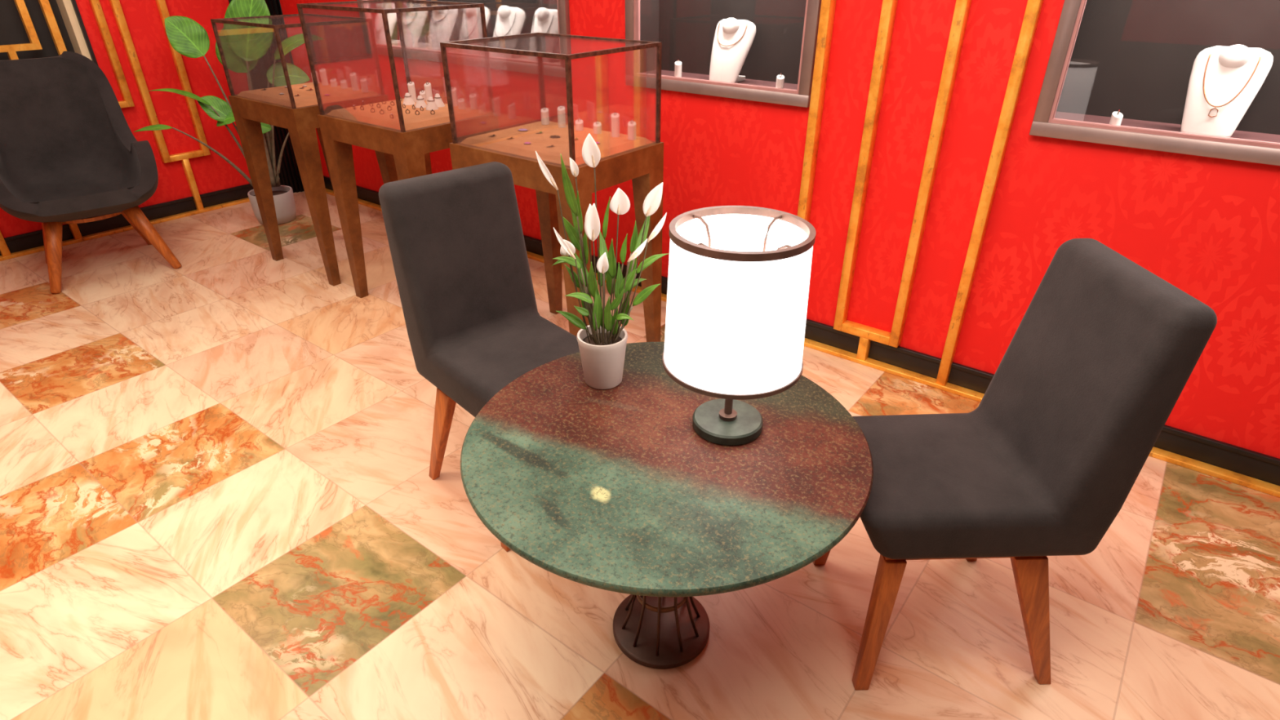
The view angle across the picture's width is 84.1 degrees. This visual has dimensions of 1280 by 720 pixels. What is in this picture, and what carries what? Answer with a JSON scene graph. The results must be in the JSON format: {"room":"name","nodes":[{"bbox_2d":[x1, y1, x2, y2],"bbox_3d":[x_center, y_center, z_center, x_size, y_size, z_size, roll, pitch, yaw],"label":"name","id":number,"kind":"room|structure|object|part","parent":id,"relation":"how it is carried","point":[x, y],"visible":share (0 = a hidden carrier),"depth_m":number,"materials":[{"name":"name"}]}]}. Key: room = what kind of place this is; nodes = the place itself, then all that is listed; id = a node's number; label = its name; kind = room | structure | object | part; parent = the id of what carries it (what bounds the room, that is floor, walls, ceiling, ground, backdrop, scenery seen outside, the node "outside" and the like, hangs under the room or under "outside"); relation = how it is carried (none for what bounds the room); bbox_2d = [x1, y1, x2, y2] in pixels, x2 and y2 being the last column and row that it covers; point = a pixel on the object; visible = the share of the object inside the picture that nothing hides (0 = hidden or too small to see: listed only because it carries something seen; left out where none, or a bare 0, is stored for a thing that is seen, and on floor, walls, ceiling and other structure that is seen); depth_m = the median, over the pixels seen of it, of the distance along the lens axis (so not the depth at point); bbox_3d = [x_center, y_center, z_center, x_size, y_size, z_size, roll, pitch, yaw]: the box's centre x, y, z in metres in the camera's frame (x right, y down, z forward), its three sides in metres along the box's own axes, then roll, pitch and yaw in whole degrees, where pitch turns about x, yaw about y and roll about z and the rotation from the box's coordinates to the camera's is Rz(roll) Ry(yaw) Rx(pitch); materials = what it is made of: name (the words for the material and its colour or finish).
{"room":"shop","nodes":[
{"label":"shop","id":0,"kind":"room"},
{"bbox_2d":[0,0,250,238],"bbox_3d":[-4.564,-1.620,3.055,0.300,3.000,5.885,21,36,32],"label":"wall","id":1,"kind":"structure","parent":0,"point":[211,173],"depth_m":4.79,"materials":[{"name":"red paint"}]},
{"bbox_2d":[0,231,11,256],"bbox_3d":[-3.864,-0.977,4.138,0.045,0.788,0.040,21,36,32],"label":"trim","id":2,"kind":"structure","parent":1,"relation":"attached to","point":[4,250],"depth_m":4.29,"materials":[{"name":"gold metal"}]},
{"bbox_2d":[0,0,98,66],"bbox_3d":[-3.914,-1.936,3.682,0.190,1.170,1.590,21,36,32],"label":"window","id":3,"kind":"structure","parent":1,"relation":"in","point":[29,28],"depth_m":4.21,"materials":[{"name":"black glass"}]},
{"bbox_3d":[-3.904,-1.932,3.675,0.136,1.170,1.590,21,36,32],"label":"frame","id":4,"kind":"part","parent":3,"relation":"part of","materials":[{"name":"beige paint"}]},
{"bbox_2d":[67,223,82,239],"bbox_3d":[-3.528,-1.192,4.515,0.045,0.788,0.378,21,36,32],"label":"trim","id":5,"kind":"structure","parent":1,"relation":"attached to","point":[74,228],"depth_m":4.55,"materials":[{"name":"gold metal"}]},
{"bbox_2d":[88,0,134,107],"bbox_3d":[-3.352,-2.585,3.986,0.045,2.243,0.204,21,36,32],"label":"trim","id":6,"kind":"structure","parent":1,"relation":"attached to","point":[98,13],"depth_m":4.43,"materials":[{"name":"gold metal"}]},
{"bbox_2d":[0,197,249,261],"bbox_3d":[-4.442,-0.253,3.665,0.046,0.020,5.806,21,36,32],"label":"trim","id":7,"kind":"structure","parent":1,"relation":"attached to","point":[24,252],"depth_m":4.74,"materials":[{"name":"gold metal"}]},
{"bbox_2d":[0,183,253,255],"bbox_3d":[-4.444,-0.314,3.676,0.019,0.114,5.865,21,36,32],"label":"baseboard","id":8,"kind":"structure","parent":1,"relation":"attached to","point":[33,239],"depth_m":4.85,"materials":[{"name":"black paint"}]},
{"bbox_2d":[108,0,210,210],"bbox_3d":[-3.157,-2.385,4.389,0.045,2.988,0.304,21,36,32],"label":"trim","id":9,"kind":"structure","parent":1,"relation":"attached to","point":[115,5],"depth_m":4.73,"materials":[{"name":"gold metal"}]},
{"bbox_2d":[228,0,304,192],"bbox_3d":[-2.677,-2.638,4.846,0.165,3.000,0.276,21,36,32],"label":"trim","id":10,"kind":"structure","parent":1,"relation":"attached to","point":[289,175],"depth_m":5.38,"materials":[{"name":"black paint"}]},
{"bbox_2d":[0,191,1279,719],"bbox_3d":[-1.073,1.019,1.446,9.272,0.001,5.980,21,36,32],"label":"floor","id":11,"kind":"structure","parent":0,"point":[220,500],"depth_m":2.15,"materials":[{"name":"beige stone"}]},
{"bbox_2d":[0,51,182,293],"bbox_3d":[-3.170,-1.057,3.963,0.794,1.139,0.832,-23,37,-34],"label":"armchair","id":12,"kind":"object","parent":11,"relation":"on","point":[69,153],"visible":1,"depth_m":4.03,"materials":[{"name":"grey fabric"}]},
{"bbox_3d":[-3.436,-0.747,4.141,0.233,0.425,0.084,3,30,5],"label":"leg","id":13,"kind":"part","parent":12,"relation":"part of","materials":[{"name":"orange wood"}]},
{"bbox_3d":[-3.184,-0.589,3.862,0.084,0.424,0.224,7,30,11],"label":"leg","id":14,"kind":"part","parent":12,"relation":"part of","materials":[{"name":"orange wood"}]},
{"bbox_3d":[-3.137,-0.845,4.039,0.380,0.029,0.380,-23,37,-34],"label":"seat frame","id":15,"kind":"part","parent":12,"relation":"part of","materials":[{"name":"orange wood"}]},
{"bbox_3d":[-3.127,-0.876,4.368,0.084,0.425,0.233,2,30,4],"label":"leg","id":16,"kind":"part","parent":12,"relation":"part of","materials":[{"name":"orange wood"}]},
{"bbox_3d":[-2.830,-0.728,4.106,0.235,0.426,0.084,-2,30,-3],"label":"leg","id":17,"kind":"part","parent":12,"relation":"part of","materials":[{"name":"orange wood"}]},
{"bbox_2d":[133,0,310,224],"bbox_3d":[-2.571,-1.586,4.565,0.280,1.447,1.176,26,38,37],"label":"potted leafy plant","id":18,"kind":"object","parent":11,"relation":"on","point":[186,36],"visible":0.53,"depth_m":4.47,"materials":[{"name":"green plant"}]},
{"bbox_3d":[-2.531,-1.067,4.908,0.280,0.208,0.280,21,36,32],"label":"pot","id":19,"kind":"part","parent":18,"relation":"part of","materials":[{"name":"grey ceramic"}]},
{"bbox_2d":[210,13,398,285],"bbox_3d":[-1.805,-1.192,4.001,0.660,1.320,0.543,21,36,32],"label":"display case","id":20,"kind":"object","parent":11,"relation":"on","point":[251,51],"visible":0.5,"depth_m":3.69,"materials":[{"name":"brown wood"}]},
{"bbox_3d":[-1.962,-1.496,3.595,0.612,0.361,0.003,21,36,32],"label":"glass pane","id":21,"kind":"part","parent":20,"relation":"part of","materials":[{"name":"clear glass"}]},
{"bbox_3d":[-1.805,-1.603,3.767,0.640,0.375,0.523,21,36,32],"label":"glass","id":22,"kind":"part","parent":20,"relation":"part of","materials":[{"name":"clear glass"}]},
{"bbox_3d":[-2.166,-0.981,4.115,0.095,0.840,0.095,21,36,32],"label":"leg","id":23,"kind":"part","parent":20,"relation":"part of","materials":[{"name":"brown wood"}]},
{"bbox_3d":[-1.805,-1.761,3.678,0.612,0.003,0.495,21,36,32],"label":"glass pane","id":24,"kind":"part","parent":20,"relation":"part of","materials":[{"name":"clear glass"}]},
{"bbox_3d":[-1.719,-0.810,3.815,0.095,0.840,0.095,21,36,32],"label":"leg","id":25,"kind":"part","parent":20,"relation":"part of","materials":[{"name":"brown wood"}]},
{"bbox_3d":[-1.892,-1.156,4.424,0.095,0.840,0.095,21,36,32],"label":"leg","id":26,"kind":"part","parent":20,"relation":"part of","materials":[{"name":"brown wood"}]},
{"bbox_3d":[-1.445,-0.985,4.123,0.095,0.840,0.095,21,36,32],"label":"leg","id":27,"kind":"part","parent":20,"relation":"part of","materials":[{"name":"brown wood"}]},
{"bbox_2d":[296,0,487,297],"bbox_3d":[-1.110,-0.969,3.509,0.662,1.418,0.543,21,36,32],"label":"display case","id":28,"kind":"object","parent":11,"relation":"on","point":[348,44],"visible":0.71,"depth_m":3.21,"materials":[{"name":"glass"},{"name":"brown stained wood veneer"},{"name":"tan suede"}]},
{"bbox_3d":[-1.471,-0.716,3.649,0.095,0.840,0.095,21,36,32],"label":"leg","id":29,"kind":"part","parent":28,"relation":"part of","materials":[{"name":"brown wood"}]},
{"bbox_3d":[-1.266,-1.273,3.103,0.614,0.459,0.003,21,36,32],"label":"glass pane","id":30,"kind":"part","parent":28,"relation":"part of","materials":[{"name":"clear glass"}]},
{"bbox_3d":[-1.110,-1.380,3.276,0.642,0.473,0.523,21,36,32],"label":"glass","id":31,"kind":"part","parent":28,"relation":"part of","materials":[{"name":"clear glass"}]},
{"bbox_3d":[-1.110,-1.580,3.162,0.614,0.003,0.495,21,36,32],"label":"glass pane","id":32,"kind":"part","parent":28,"relation":"part of","materials":[{"name":"clear glass"}]},
{"bbox_2d":[402,93,414,105],"bbox_3d":[-1.145,-1.291,3.505,0.060,0.052,0.060,21,36,32],"label":"cone","id":33,"kind":"object","parent":28,"relation":"on","point":[407,100],"visible":0.91,"depth_m":3.49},
{"bbox_3d":[-1.023,-0.544,3.347,0.095,0.840,0.095,21,36,32],"label":"leg","id":34,"kind":"part","parent":28,"relation":"part of","materials":[{"name":"brown wood"}]},
{"bbox_2d":[407,81,417,102],"bbox_3d":[-1.136,-1.335,3.540,0.033,0.094,0.033,2,30,3],"label":"stand","id":35,"kind":"object","parent":28,"relation":"on","point":[411,90],"visible":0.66,"depth_m":3.53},
{"bbox_2d":[414,95,426,107],"bbox_3d":[-1.063,-1.253,3.439,0.060,0.052,0.060,21,36,32],"label":"cone","id":36,"kind":"object","parent":28,"relation":"on","point":[420,103],"visible":0.91,"depth_m":3.43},
{"bbox_2d":[419,90,426,100],"bbox_3d":[-1.100,-1.342,3.603,0.033,0.044,0.033,2,30,3],"label":"stand","id":37,"kind":"object","parent":28,"relation":"on","point":[422,94],"visible":0.51,"depth_m":3.59,"materials":[{"name":"white"}]},
{"bbox_2d":[423,82,432,103],"bbox_3d":[-1.044,-1.317,3.506,0.033,0.096,0.033,2,30,3],"label":"stand","id":38,"kind":"object","parent":28,"relation":"on","point":[428,90],"visible":0.61,"depth_m":3.49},
{"bbox_3d":[-1.197,-0.891,3.957,0.095,0.840,0.095,21,36,32],"label":"leg","id":39,"kind":"part","parent":28,"relation":"part of","materials":[{"name":"brown wood"}]},
{"bbox_2d":[426,97,438,110],"bbox_3d":[-0.995,-1.226,3.387,0.060,0.055,0.060,21,36,32],"label":"cone","id":40,"kind":"object","parent":28,"relation":"on","point":[431,105],"visible":0.98,"depth_m":3.38,"materials":[{"name":"white"}]},
{"bbox_2d":[434,93,444,107],"bbox_3d":[-0.982,-1.264,3.452,0.060,0.058,0.060,21,36,32],"label":"cone","id":41,"kind":"object","parent":28,"relation":"on","point":[438,101],"visible":0.83,"depth_m":3.44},
{"bbox_3d":[-0.953,-1.474,3.455,0.614,0.459,0.003,21,36,32],"label":"glass pane","id":42,"kind":"part","parent":28,"relation":"part of","materials":[{"name":"clear glass"}]},
{"bbox_2d":[378,161,579,551],"bbox_3d":[-0.411,-0.021,2.227,0.451,1.036,0.595,-24,38,-36],"label":"dining chair","id":43,"kind":"object","parent":11,"relation":"on","point":[474,324],"visible":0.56,"depth_m":2.17,"materials":[{"name":"black fabric"}]},
{"bbox_3d":[-0.658,0.255,2.384,0.189,0.401,0.052,18,34,28],"label":"leg","id":44,"kind":"part","parent":43,"relation":"part of","materials":[{"name":"orange wood"}]},
{"bbox_3d":[-0.407,0.395,2.139,0.075,0.400,0.072,-24,38,-36],"label":"leg","id":45,"kind":"part","parent":43,"relation":"part of","materials":[{"name":"orange wood"}]},
{"bbox_2d":[440,32,663,342],"bbox_3d":[-0.337,-0.630,3.014,0.676,1.318,0.543,21,36,32],"label":"display case","id":46,"kind":"object","parent":11,"relation":"on","point":[511,98],"visible":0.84,"depth_m":2.65,"materials":[{"name":"brown wood"}]},
{"bbox_3d":[-0.493,-0.935,2.608,0.628,0.359,0.003,21,36,32],"label":"glass pane","id":47,"kind":"part","parent":46,"relation":"part of","materials":[{"name":"clear glass"}]},
{"bbox_3d":[-0.430,-0.598,3.441,0.095,0.840,0.095,21,36,32],"label":"leg","id":48,"kind":"part","parent":46,"relation":"part of","materials":[{"name":"brown wood"}]},
{"bbox_3d":[-0.337,-1.041,2.781,0.656,0.373,0.523,21,36,32],"label":"glass","id":49,"kind":"part","parent":46,"relation":"part of","materials":[{"name":"clear glass"}]},
{"bbox_3d":[-0.337,-1.198,2.691,0.628,0.003,0.495,21,36,32],"label":"glass pane","id":50,"kind":"part","parent":46,"relation":"part of","materials":[{"name":"clear glass"}]},
{"bbox_3d":[-0.244,-0.247,2.824,0.095,0.840,0.095,21,36,32],"label":"leg","id":51,"kind":"part","parent":46,"relation":"part of","materials":[{"name":"brown wood"}]},
{"bbox_3d":[-0.082,-0.937,2.613,0.003,0.359,0.495,21,36,32],"label":"glass pane","id":52,"kind":"part","parent":46,"relation":"part of","materials":[{"name":"clear glass"}]},
{"bbox_3d":[0.030,-0.422,3.132,0.095,0.840,0.095,21,36,32],"label":"leg","id":53,"kind":"part","parent":46,"relation":"part of","materials":[{"name":"brown wood"}]},
{"bbox_2d":[460,342,873,668],"bbox_3d":[0.058,0.454,1.788,0.920,0.645,0.920,21,36,32],"label":"side table","id":54,"kind":"object","parent":11,"relation":"on","point":[615,489],"visible":0.9,"depth_m":1.51,"materials":[{"name":"green stone"}]},
{"bbox_2d":[535,133,667,389],"bbox_3d":[-0.083,-0.219,1.688,0.287,0.623,0.128,-7,30,-13],"label":"peace lily","id":55,"kind":"object","parent":54,"relation":"on","point":[602,344],"visible":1,"depth_m":1.68,"materials":[{"name":"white plant"}]},
{"bbox_2d":[535,151,556,186],"bbox_3d":[-0.204,-0.415,1.557,0.044,0.088,0.010,-7,30,-12],"label":"flower","id":56,"kind":"object","parent":55,"relation":"on","point":[544,170],"depth_m":1.55,"materials":[{"name":"white plant"}]},
{"bbox_2d":[553,227,572,256],"bbox_3d":[-0.171,-0.264,1.611,0.047,0.079,0.009,-7,30,-12],"label":"flower","id":57,"kind":"object","parent":55,"relation":"on","point":[566,249],"depth_m":1.62,"materials":[{"name":"white plant"}]},
{"bbox_2d":[560,239,575,255],"bbox_3d":[-0.168,-0.259,1.647,0.036,0.043,0.019,-5,30,-9],"label":"flower","id":58,"kind":"object","parent":55,"relation":"on","point":[567,248],"depth_m":1.64,"materials":[{"name":"white plant"}]},
{"bbox_2d":[569,157,578,176],"bbox_3d":[-0.146,-0.428,1.578,0.019,0.045,0.015,-6,30,-11],"label":"flower","id":59,"kind":"object","parent":55,"relation":"on","point":[574,167],"depth_m":1.57,"materials":[{"name":"white plant"}]},
{"bbox_2d":[584,204,591,221],"bbox_3d":[-0.116,-0.328,1.630,0.025,0.059,0.016,21,36,32],"label":"flower","id":60,"kind":"object","parent":55,"relation":"on","point":[589,206],"depth_m":1.62,"materials":[{"name":"white plant"}]},
{"bbox_2d":[582,133,600,167],"bbox_3d":[-0.107,-0.456,1.550,0.041,0.075,0.020,-3,30,-6],"label":"flower","id":61,"kind":"object","parent":55,"relation":"on","point":[591,154],"depth_m":1.55,"materials":[{"name":"white plant"}]},
{"bbox_2d":[584,203,599,240],"bbox_3d":[-0.106,-0.305,1.593,0.029,0.090,0.027,21,36,32],"label":"flower","id":62,"kind":"object","parent":55,"relation":"on","point":[592,223],"depth_m":1.60,"materials":[{"name":"white plant"}]},
{"bbox_2d":[596,252,608,273],"bbox_3d":[-0.085,-0.220,1.635,0.024,0.054,0.022,21,36,32],"label":"flower","id":63,"kind":"object","parent":55,"relation":"on","point":[602,265],"depth_m":1.64,"materials":[{"name":"white plant"}]},
{"bbox_2d":[609,187,630,214],"bbox_3d":[-0.046,-0.356,1.599,0.046,0.064,0.022,-2,30,-3],"label":"flower","id":64,"kind":"object","parent":55,"relation":"on","point":[620,204],"depth_m":1.60,"materials":[{"name":"white plant"}]},
{"bbox_2d":[629,238,647,261],"bbox_3d":[-0.006,-0.251,1.629,0.046,0.058,0.011,3,30,6],"label":"flower","id":65,"kind":"object","parent":55,"relation":"on","point":[638,251],"depth_m":1.63,"materials":[{"name":"white plant"}]},
{"bbox_2d":[642,182,662,216],"bbox_3d":[0.029,-0.362,1.611,0.044,0.081,0.016,5,30,8],"label":"flower","id":66,"kind":"object","parent":55,"relation":"on","point":[651,202],"depth_m":1.61,"materials":[{"name":"white plant"}]},
{"bbox_2d":[649,212,666,240],"bbox_3d":[0.038,-0.301,1.615,0.044,0.071,0.010,4,30,6],"label":"flower","id":67,"kind":"object","parent":55,"relation":"on","point":[658,228],"depth_m":1.61,"materials":[{"name":"white plant"}]},
{"bbox_2d":[576,324,627,389],"bbox_3d":[-0.094,-0.005,1.806,0.128,0.135,0.128,21,36,32],"label":"pot","id":68,"kind":"object","parent":54,"relation":"on","point":[602,356],"depth_m":1.77,"materials":[{"name":"white ceramic"}]},
{"bbox_3d":[-0.034,0.470,1.777,0.076,0.589,0.008,-5,30,-9],"label":"cage rod","id":69,"kind":"part","parent":54,"relation":"part of","materials":[{"name":"brown metal"}]},
{"bbox_3d":[-0.027,0.442,1.827,0.076,0.589,0.008,13,32,22],"label":"cage rod","id":70,"kind":"part","parent":54,"relation":"part of","materials":[{"name":"brown metal"}]},
{"bbox_3d":[-0.006,0.496,1.733,0.014,0.589,0.076,21,36,32],"label":"cage rod","id":71,"kind":"part","parent":54,"relation":"part of","materials":[{"name":"brown metal"}]},
{"bbox_3d":[0.046,0.508,1.712,0.008,0.589,0.076,4,30,6],"label":"cage rod","id":72,"kind":"part","parent":54,"relation":"part of","materials":[{"name":"brown metal"}]},
{"bbox_3d":[0.058,0.724,1.942,0.264,0.022,0.264,21,36,32],"label":"plate","id":73,"kind":"part","parent":54,"relation":"part of","materials":[{"name":"brown metal"}]},
{"bbox_3d":[0.103,0.502,1.721,0.008,0.589,0.076,-15,33,-25],"label":"cage rod","id":74,"kind":"part","parent":54,"relation":"part of","materials":[{"name":"brown metal"}]},
{"bbox_3d":[0.143,0.481,1.758,0.076,0.589,0.008,13,32,22],"label":"cage rod","id":75,"kind":"part","parent":54,"relation":"part of","materials":[{"name":"brown metal"}]},
{"bbox_3d":[0.150,0.453,1.808,0.076,0.589,0.008,-5,30,-9],"label":"cage rod","id":76,"kind":"part","parent":54,"relation":"part of","materials":[{"name":"brown metal"}]},
{"bbox_2d":[662,205,816,445],"bbox_3d":[0.204,-0.056,1.543,0.309,0.482,0.309,21,36,32],"label":"table lamp","id":77,"kind":"object","parent":54,"relation":"on","point":[739,276],"visible":1,"depth_m":1.42,"materials":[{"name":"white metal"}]},
{"bbox_3d":[0.204,0.030,1.592,0.042,0.234,0.042,21,36,32],"label":"lamp stem","id":78,"kind":"part","parent":77,"relation":"part of","materials":[{"name":"brown metal"}]},
{"bbox_2d":[813,238,1217,690],"bbox_3d":[0.778,0.264,1.727,0.595,1.036,0.451,-1,30,-2],"label":"dining chair","id":79,"kind":"object","parent":11,"relation":"on","point":[1104,348],"visible":0.84,"depth_m":1.56,"materials":[{"name":"grey fabric"}]},
{"bbox_3d":[0.561,0.450,2.041,0.072,0.400,0.075,-1,30,-2],"label":"leg","id":80,"kind":"part","parent":79,"relation":"part of","materials":[{"name":"orange wood"}]},
{"bbox_3d":[0.573,0.636,1.714,0.072,0.400,0.075,-1,30,-2],"label":"leg","id":81,"kind":"part","parent":79,"relation":"part of","materials":[{"name":"orange wood"}]},
{"bbox_3d":[0.741,0.360,1.780,0.370,0.014,0.360,-1,30,-2],"label":"seat frame","id":82,"kind":"part","parent":79,"relation":"part of","materials":[{"name":"orange wood"}]},
{"bbox_3d":[0.939,0.448,2.046,0.189,0.401,0.052,-8,31,-14],"label":"leg","id":83,"kind":"part","parent":79,"relation":"part of","materials":[{"name":"orange wood"}]},
{"bbox_3d":[0.951,0.627,1.730,0.189,0.401,0.052,6,30,11],"label":"leg","id":84,"kind":"part","parent":79,"relation":"part of","materials":[{"name":"orange wood"}]},
{"bbox_2d":[280,0,1279,458],"bbox_3d":[0.943,-1.482,2.812,8.795,3.000,0.450,21,36,32],"label":"wall","id":85,"kind":"structure","parent":0,"point":[1209,228],"depth_m":2.67,"materials":[{"name":"red paint"}]},
{"bbox_2d":[356,0,570,57],"bbox_3d":[-0.990,-2.185,3.938,1.765,0.990,0.245,21,36,32],"label":"window","id":86,"kind":"structure","parent":85,"relation":"in","point":[503,17],"depth_m":3.71,"materials":[{"name":"glass"}]},
{"bbox_2d":[625,0,821,107],"bbox_3d":[0.384,-1.661,3.014,0.958,0.990,0.245,21,36,32],"label":"window","id":87,"kind":"structure","parent":85,"relation":"in","point":[784,42],"depth_m":3.19,"materials":[{"name":"glass"}]},
{"bbox_2d":[674,61,681,77],"bbox_3d":[0.176,-1.341,3.280,0.033,0.071,0.033,2,30,3],"label":"stand","id":88,"kind":"object","parent":87,"relation":"on","point":[677,67],"visible":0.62,"depth_m":3.27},
{"bbox_2d":[661,70,797,89],"bbox_3d":[0.393,-1.267,3.252,0.898,0.030,0.175,21,36,32],"label":"niche shelf","id":89,"kind":"object","parent":87,"relation":"attached to","point":[750,79],"depth_m":3.23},
{"bbox_2d":[709,17,755,83],"bbox_3d":[0.395,-1.373,3.146,0.194,0.260,0.153,17,34,27],"label":"bust","id":90,"kind":"object","parent":87,"relation":"on","point":[726,63],"visible":0.95,"depth_m":3.11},
{"bbox_2d":[717,22,747,46],"bbox_3d":[0.399,-1.435,3.119,0.136,0.098,0.094,17,34,27],"label":"necklace","id":91,"kind":"object","parent":90,"relation":"on","point":[719,23],"visible":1,"depth_m":3.10,"materials":[{"name":"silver metal"}]},
{"bbox_2d":[775,75,784,88],"bbox_3d":[0.592,-1.174,3.001,0.033,0.056,0.033,2,30,3],"label":"stand","id":92,"kind":"object","parent":87,"relation":"on","point":[780,80],"visible":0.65,"depth_m":2.99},
{"bbox_2d":[323,175,1279,485],"bbox_3d":[0.807,-0.133,3.358,8.775,0.114,0.019,21,36,32],"label":"baseboard","id":93,"kind":"structure","parent":85,"relation":"attached to","point":[1244,461],"depth_m":2.97,"materials":[{"name":"black paint"}]},
{"bbox_2d":[325,188,1279,497],"bbox_3d":[0.791,-0.082,3.363,8.775,0.020,0.047,21,36,32],"label":"trim","id":94,"kind":"structure","parent":85,"relation":"attached to","point":[1248,482],"depth_m":2.98,"materials":[{"name":"gold metal"}]},
{"bbox_2d":[797,0,835,222],"bbox_3d":[0.720,-1.415,2.682,0.038,2.988,0.053,21,36,32],"label":"trim","id":95,"kind":"structure","parent":85,"relation":"attached to","point":[824,30],"depth_m":2.88,"materials":[{"name":"gold metal"}]},
{"bbox_2d":[833,0,971,360],"bbox_3d":[1.010,-1.305,2.487,0.295,2.988,0.053,21,36,32],"label":"trim","id":96,"kind":"structure","parent":85,"relation":"attached to","point":[866,334],"depth_m":2.79,"materials":[{"name":"gold metal"}]},
{"bbox_2d":[935,0,1044,386],"bbox_3d":[1.290,-1.198,2.299,0.038,2.988,0.053,21,36,32],"label":"trim","id":97,"kind":"structure","parent":85,"relation":"attached to","point":[1033,7],"depth_m":2.58,"materials":[{"name":"gold metal"}]},
{"bbox_2d":[1029,0,1279,165],"bbox_3d":[2.133,-0.993,1.839,1.780,0.990,0.245,21,36,32],"label":"window","id":98,"kind":"structure","parent":85,"relation":"in","point":[1135,58],"depth_m":2.34,"materials":[{"name":"glass"}]},
{"bbox_2d":[1109,111,1123,125],"bbox_3d":[1.574,-0.795,2.347,0.033,0.044,0.033,2,30,3],"label":"stand","id":99,"kind":"object","parent":98,"relation":"on","point":[1115,119],"visible":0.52,"depth_m":2.34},
{"bbox_2d":[1054,111,1279,142],"bbox_3d":[2.143,-0.599,2.076,1.720,0.030,0.175,21,36,32],"label":"niche shelf","id":100,"kind":"object","parent":98,"relation":"attached to","point":[1146,122],"depth_m":2.39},
{"bbox_2d":[1180,44,1273,137],"bbox_3d":[1.803,-0.835,2.200,0.194,0.260,0.153,21,36,32],"label":"bust","id":101,"kind":"object","parent":98,"relation":"on","point":[1228,69],"visible":0.94,"depth_m":2.17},
{"bbox_2d":[1203,53,1261,117],"bbox_3d":[1.797,-0.848,2.184,0.127,0.180,0.114,21,36,32],"label":"necklace","id":102,"kind":"object","parent":101,"relation":"on","point":[1211,54],"visible":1,"depth_m":2.18,"materials":[{"name":"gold metal"}]}
]}

